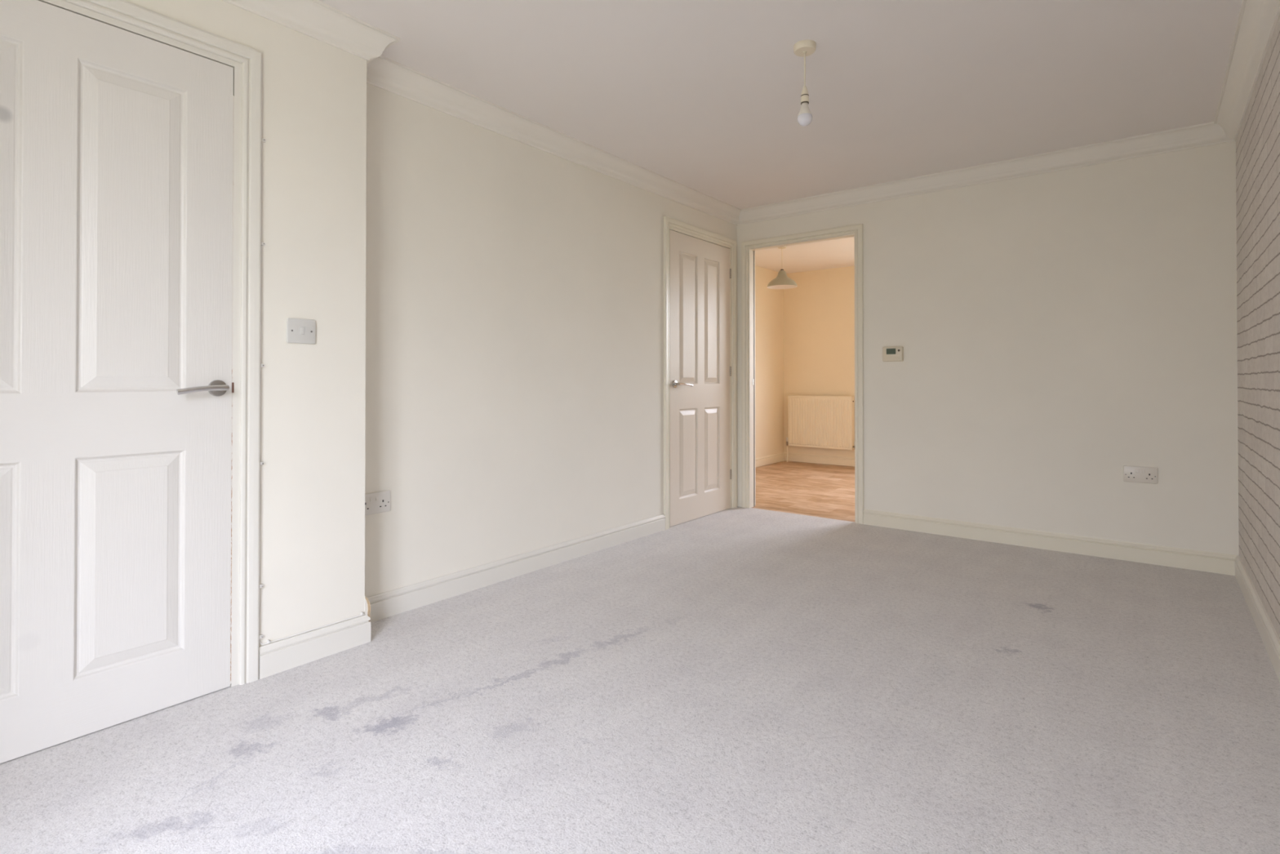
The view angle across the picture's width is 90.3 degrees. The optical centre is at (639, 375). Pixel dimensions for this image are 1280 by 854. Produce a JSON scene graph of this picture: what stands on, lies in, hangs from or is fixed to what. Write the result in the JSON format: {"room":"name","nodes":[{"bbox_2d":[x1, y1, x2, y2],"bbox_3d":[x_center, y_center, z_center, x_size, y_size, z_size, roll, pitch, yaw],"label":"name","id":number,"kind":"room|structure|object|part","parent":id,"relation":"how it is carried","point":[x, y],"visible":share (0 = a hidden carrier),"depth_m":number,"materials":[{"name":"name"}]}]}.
{"room":"empty living room","nodes":[
{"label":"empty living room","id":0,"kind":"room"},
{"bbox_2d":[124,0,366,646],"bbox_3d":[-1.754,-0.147,1.626,0.175,2.284,2.106,0,-1,38],"label":"wall","id":1,"kind":"structure","parent":0,"point":[313,421],"depth_m":2.24,"materials":[{"name":"paint"}]},
{"bbox_2d":[0,0,262,763],"bbox_3d":[-1.583,-0.038,1.705,0.115,2.067,1.030,0,-1,38],"label":"door","id":2,"kind":"structure","parent":1,"relation":"in","point":[131,135],"depth_m":1.83,"materials":[{"name":"white wood"}]},
{"bbox_3d":[-1.698,0.529,1.558,0.010,0.609,0.260,0,-1,38],"label":"panel","id":3,"kind":"part","parent":2,"relation":"part of","materials":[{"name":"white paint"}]},
{"bbox_3d":[-1.698,-0.414,1.566,0.010,0.924,0.260,0,-1,38],"label":"panel","id":4,"kind":"part","parent":2,"relation":"part of","materials":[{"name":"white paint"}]},
{"bbox_3d":[-1.473,0.531,1.845,0.010,0.609,0.258,0,-1,38],"label":"panel","id":5,"kind":"part","parent":2,"relation":"part of","materials":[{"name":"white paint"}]},
{"bbox_3d":[-1.473,-0.412,1.853,0.010,0.924,0.258,0,-1,38],"label":"panel","id":6,"kind":"part","parent":2,"relation":"part of","materials":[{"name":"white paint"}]},
{"bbox_3d":[-1.574,-1.044,1.706,0.018,0.055,1.030,0,-1,38],"label":"architrave","id":7,"kind":"part","parent":2,"relation":"part of","materials":[{"name":"white wood"}]},
{"bbox_3d":[-1.333,0.045,1.945,0.020,0.029,0.137,0,-1,38],"label":"lever","id":8,"kind":"part","parent":2,"relation":"part of","materials":[{"name":"silver metal"}]},
{"bbox_3d":[-1.273,-0.035,2.082,0.018,2.067,0.055,0,-1,38],"label":"architrave","id":9,"kind":"part","parent":2,"relation":"part of","materials":[{"name":"white wood"}]},
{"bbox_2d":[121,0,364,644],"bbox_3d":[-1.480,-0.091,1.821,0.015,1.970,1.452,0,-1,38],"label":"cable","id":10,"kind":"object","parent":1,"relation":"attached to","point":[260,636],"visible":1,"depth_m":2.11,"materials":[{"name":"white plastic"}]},
{"bbox_2d":[286,317,315,343],"bbox_3d":[-1.175,-0.153,2.211,0.014,0.085,0.095,0,-1,38],"label":"light switch","id":11,"kind":"object","parent":1,"relation":"attached to","point":[299,331],"visible":1,"depth_m":2.21,"materials":[{"name":"grey plastic"}]},
{"bbox_2d":[222,0,399,60],"bbox_3d":[-1.516,-1.242,1.726,0.092,0.092,1.842,0,-1,38],"label":"trim","id":12,"kind":"structure","parent":1,"relation":"attached to","point":[317,20],"depth_m":2.24,"materials":[{"name":"paint"}]},
{"bbox_2d":[258,614,370,679],"bbox_3d":[-1.137,0.949,2.248,0.017,0.102,0.384,0,-1,38],"label":"baseboard","id":13,"kind":"structure","parent":1,"relation":"attached to","point":[277,656],"depth_m":2.23,"materials":[{"name":"white wood"}]},
{"bbox_2d":[364,596,370,622],"bbox_3d":[-1.087,0.917,2.447,0.170,0.169,0.021,0,-1,38],"label":"baseboard","id":14,"kind":"structure","parent":1,"relation":"attached to","point":[367,605],"depth_m":2.40,"materials":[{"name":"wood"}]},
{"bbox_2d":[366,40,399,63],"bbox_3d":[-1.044,-1.236,2.471,0.263,0.092,0.086,0,-1,38],"label":"trim","id":15,"kind":"structure","parent":1,"relation":"attached to","point":[392,43],"depth_m":2.44,"materials":[{"name":"paint"}]},
{"bbox_2d":[364,83,737,596],"bbox_3d":[-0.267,-0.130,3.785,0.150,2.284,3.126,0,-1,38],"label":"wall","id":16,"kind":"structure","parent":0,"point":[514,289],"depth_m":3.13,"materials":[{"name":"paint"}]},
{"bbox_2d":[364,490,390,515],"bbox_3d":[-1.087,0.524,2.603,0.014,0.086,0.146,0,-1,38],"label":"double socket","id":17,"kind":"object","parent":16,"relation":"attached to","point":[380,501],"visible":0.77,"depth_m":2.61,"materials":[{"name":"white plastic"}]},
{"bbox_2d":[366,514,665,622],"bbox_3d":[-0.504,0.958,3.341,0.016,0.102,2.149,0,-1,38],"label":"baseboard","id":18,"kind":"structure","parent":16,"relation":"attached to","point":[384,605],"depth_m":3.10,"materials":[{"name":"white wood"}]},
{"bbox_2d":[366,55,741,225],"bbox_3d":[-0.174,-1.226,3.721,0.086,0.092,3.126,0,-1,38],"label":"trim","id":19,"kind":"structure","parent":16,"relation":"attached to","point":[383,73],"depth_m":3.21,"materials":[{"name":"paint"}]},
{"bbox_2d":[663,216,737,529],"bbox_3d":[0.445,-0.013,4.574,0.115,2.064,0.945,0,-1,38],"label":"door","id":20,"kind":"structure","parent":16,"relation":"in","point":[700,265],"depth_m":4.53,"materials":[{"name":"white wood"}]},
{"bbox_3d":[0.178,-0.016,4.216,0.018,2.064,0.052,0,-1,38],"label":"architrave","id":21,"kind":"part","parent":20,"relation":"part of","materials":[{"name":"white wood"}]},
{"bbox_3d":[0.309,0.065,4.323,0.020,0.029,0.168,0,-1,38],"label":"lever","id":22,"kind":"part","parent":20,"relation":"part of","materials":[{"name":"silver metal"}]},
{"bbox_3d":[0.336,0.539,4.435,0.010,0.614,0.230,0,-1,38],"label":"panel","id":23,"kind":"part","parent":20,"relation":"part of","materials":[{"name":"white wood"}]},
{"bbox_3d":[0.336,-0.394,4.442,0.010,0.913,0.230,0,-1,38],"label":"panel","id":24,"kind":"part","parent":20,"relation":"part of","materials":[{"name":"white wood"}]},
{"bbox_3d":[0.454,-1.020,4.575,0.018,0.052,0.945,0,-1,38],"label":"architrave","id":25,"kind":"part","parent":20,"relation":"part of","materials":[{"name":"white wood"}]},
{"bbox_3d":[0.527,0.541,4.678,0.010,0.614,0.212,0,-1,38],"label":"panel","id":26,"kind":"part","parent":20,"relation":"part of","materials":[{"name":"white wood"}]},
{"bbox_3d":[0.527,-0.392,4.685,0.010,0.913,0.212,0,-1,38],"label":"panel","id":27,"kind":"part","parent":20,"relation":"part of","materials":[{"name":"white wood"}]},
{"bbox_3d":[0.730,-0.011,4.918,0.018,2.064,0.052,0,-1,38],"label":"architrave","id":28,"kind":"part","parent":20,"relation":"part of","materials":[{"name":"white wood"}]},
{"bbox_2d":[0,460,1279,853],"bbox_3d":[0.863,1.030,3.440,4.120,0.040,8.200,0,-1,38],"label":"floor","id":29,"kind":"structure","parent":0,"point":[738,680],"depth_m":1.83,"materials":[{"name":"grey carpet"}]},
{"bbox_2d":[755,265,784,457],"bbox_3d":[0.915,-0.106,6.801,0.120,2.284,2.950,0,-1,38],"label":"wall","id":30,"kind":"structure","parent":0,"point":[769,303],"depth_m":7.46,"materials":[{"name":"paint"}]},
{"bbox_2d":[755,452,784,466],"bbox_3d":[0.930,0.984,6.701,0.016,0.102,2.725,0,-1,38],"label":"baseboard","id":31,"kind":"structure","parent":30,"relation":"attached to","point":[771,459],"depth_m":7.45,"materials":[{"name":"white wood"}]},
{"bbox_2d":[318,0,1242,273],"bbox_3d":[0.878,-1.314,3.479,4.120,0.080,8.250,0,-1,38],"label":"ceiling","id":32,"kind":"structure","parent":0,"point":[704,96],"depth_m":2.73,"materials":[{"name":"paint"}]},
{"bbox_2d":[767,246,797,288],"bbox_3d":[1.377,-1.053,6.170,0.290,0.400,0.290,0,-1,38],"label":"pendant light","id":33,"kind":"object","parent":32,"relation":"hanging from","point":[782,281],"visible":0.97,"depth_m":6.12,"materials":[{"name":"beige plastic"}]},
{"bbox_3d":[1.377,-0.933,6.169,0.290,0.160,0.290,0,-1,38],"label":"lamp shade","id":34,"kind":"part","parent":33,"relation":"part of","materials":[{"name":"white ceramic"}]},
{"bbox_2d":[793,40,816,126],"bbox_3d":[0.641,-1.125,2.477,0.086,0.313,0.086,0,-1,38],"label":"pendant light","id":35,"kind":"object","parent":32,"relation":"hanging from","point":[803,48],"visible":1,"depth_m":2.46,"materials":[{"name":"beige plastic"}]},
{"bbox_3d":[0.641,-0.988,2.475,0.057,0.039,0.057,0,-1,38],"label":"globe","id":36,"kind":"part","parent":35,"relation":"part of","materials":[{"name":"white glass"}]},
{"bbox_2d":[783,266,854,457],"bbox_3d":[3.336,-0.107,6.638,4.000,2.284,0.120,0,-1,38],"label":"wall","id":37,"kind":"structure","parent":0,"point":[819,313],"depth_m":7.51,"materials":[{"name":"paint"}]},
{"bbox_2d":[784,452,854,466],"bbox_3d":[3.295,0.983,6.575,3.900,0.102,0.016,0,-1,38],"label":"baseboard","id":38,"kind":"structure","parent":37,"relation":"attached to","point":[797,457],"depth_m":7.48,"materials":[{"name":"white wood"}]},
{"bbox_2d":[786,395,854,462],"bbox_3d":[2.111,0.643,7.443,0.860,0.802,0.106,0,-1,38],"label":"radiator","id":39,"kind":"object","parent":37,"relation":"attached to","point":[814,421],"visible":0.88,"depth_m":7.38,"materials":[{"name":"metal"}]},
{"bbox_2d":[787,395,853,397],"bbox_3d":[2.104,0.251,7.437,0.770,0.017,0.073,0,-1,38],"label":"grille","id":40,"kind":"object","parent":39,"relation":"attached to","point":[788,396],"depth_m":7.43,"materials":[{"name":"metal"}]},
{"bbox_3d":[2.407,0.539,7.199,0.002,0.596,0.073,0,-1,38],"label":"panel","id":41,"kind":"part","parent":39,"relation":"part of","materials":[{"name":"metal"}]},
{"bbox_2d":[737,140,1239,555],"bbox_3d":[1.937,-0.127,4.111,3.240,2.284,0.100,0,-1,38],"label":"wall","id":42,"kind":"structure","parent":0,"point":[1059,331],"depth_m":3.68,"materials":[{"name":"paint"}]},
{"bbox_2d":[741,223,863,524],"bbox_3d":[1.193,-0.007,4.689,0.935,2.053,0.134,0,-1,38],"label":"door frame","id":43,"kind":"structure","parent":42,"relation":"in","point":[748,248],"depth_m":4.89,"materials":[{"name":"wood"}]},
{"bbox_3d":[0.810,-0.005,4.915,0.053,2.053,0.018,0,-1,38],"label":"architrave","id":44,"kind":"part","parent":43,"relation":"part of","materials":[{"name":"white wood"}]},
{"bbox_3d":[1.158,-1.007,4.651,0.935,0.053,0.018,0,-1,38],"label":"architrave","id":45,"kind":"part","parent":43,"relation":"part of","materials":[{"name":"white wood"}]},
{"bbox_3d":[1.505,-0.010,4.372,0.053,2.053,0.018,0,-1,38],"label":"architrave","id":46,"kind":"part","parent":43,"relation":"part of","materials":[{"name":"white wood"}]},
{"bbox_2d":[882,346,903,361],"bbox_3d":[1.678,-0.140,4.230,0.132,0.100,0.030,0,-1,38],"label":"thermostat","id":47,"kind":"object","parent":42,"relation":"attached to","point":[893,353],"visible":1,"depth_m":4.22,"materials":[{"name":"beige plastic"}]},
{"bbox_3d":[1.686,-0.140,4.240,0.132,0.100,0.006,0,-1,38],"label":"plate","id":48,"kind":"part","parent":47,"relation":"part of","materials":[{"name":"beige plastic"}]},
{"bbox_2d":[737,121,1235,225],"bbox_3d":[1.858,-1.224,4.064,2.858,0.092,0.086,0,-1,38],"label":"trim","id":49,"kind":"structure","parent":42,"relation":"attached to","point":[1208,133],"depth_m":3.80,"materials":[{"name":"paint"}]},
{"bbox_2d":[863,508,1237,575],"bbox_3d":[2.267,0.961,3.772,1.875,0.102,0.016,0,-1,38],"label":"baseboard","id":50,"kind":"structure","parent":42,"relation":"attached to","point":[1180,557],"depth_m":3.64,"materials":[{"name":"white wood"}]},
{"bbox_2d":[1123,465,1157,484],"bbox_3d":[2.701,0.538,3.438,0.146,0.086,0.014,0,-1,38],"label":"double socket","id":51,"kind":"object","parent":42,"relation":"attached to","point":[1131,473],"visible":1,"depth_m":3.43,"materials":[{"name":"white plastic"}]},
{"bbox_2d":[1235,13,1279,638],"bbox_3d":[1.427,-0.150,1.164,0.100,2.284,5.292,0,-1,39],"label":"wall","id":52,"kind":"structure","parent":0,"point":[1258,139],"depth_m":2.53,"materials":[{"name":"white brick"}]},
{"bbox_2d":[1213,0,1279,140],"bbox_3d":[1.446,-1.245,1.345,0.086,0.092,4.883,0,-1,39],"label":"trim","id":53,"kind":"structure","parent":52,"relation":"attached to","point":[1257,20],"depth_m":2.48,"materials":[{"name":"paint"}]},
{"bbox_2d":[1235,555,1279,682],"bbox_3d":[1.473,0.942,1.305,0.016,0.102,4.883,0,-1,39],"label":"baseboard","id":54,"kind":"structure","parent":52,"relation":"attached to","point":[1269,637],"depth_m":2.47,"materials":[{"name":"white wood"}]}
]}

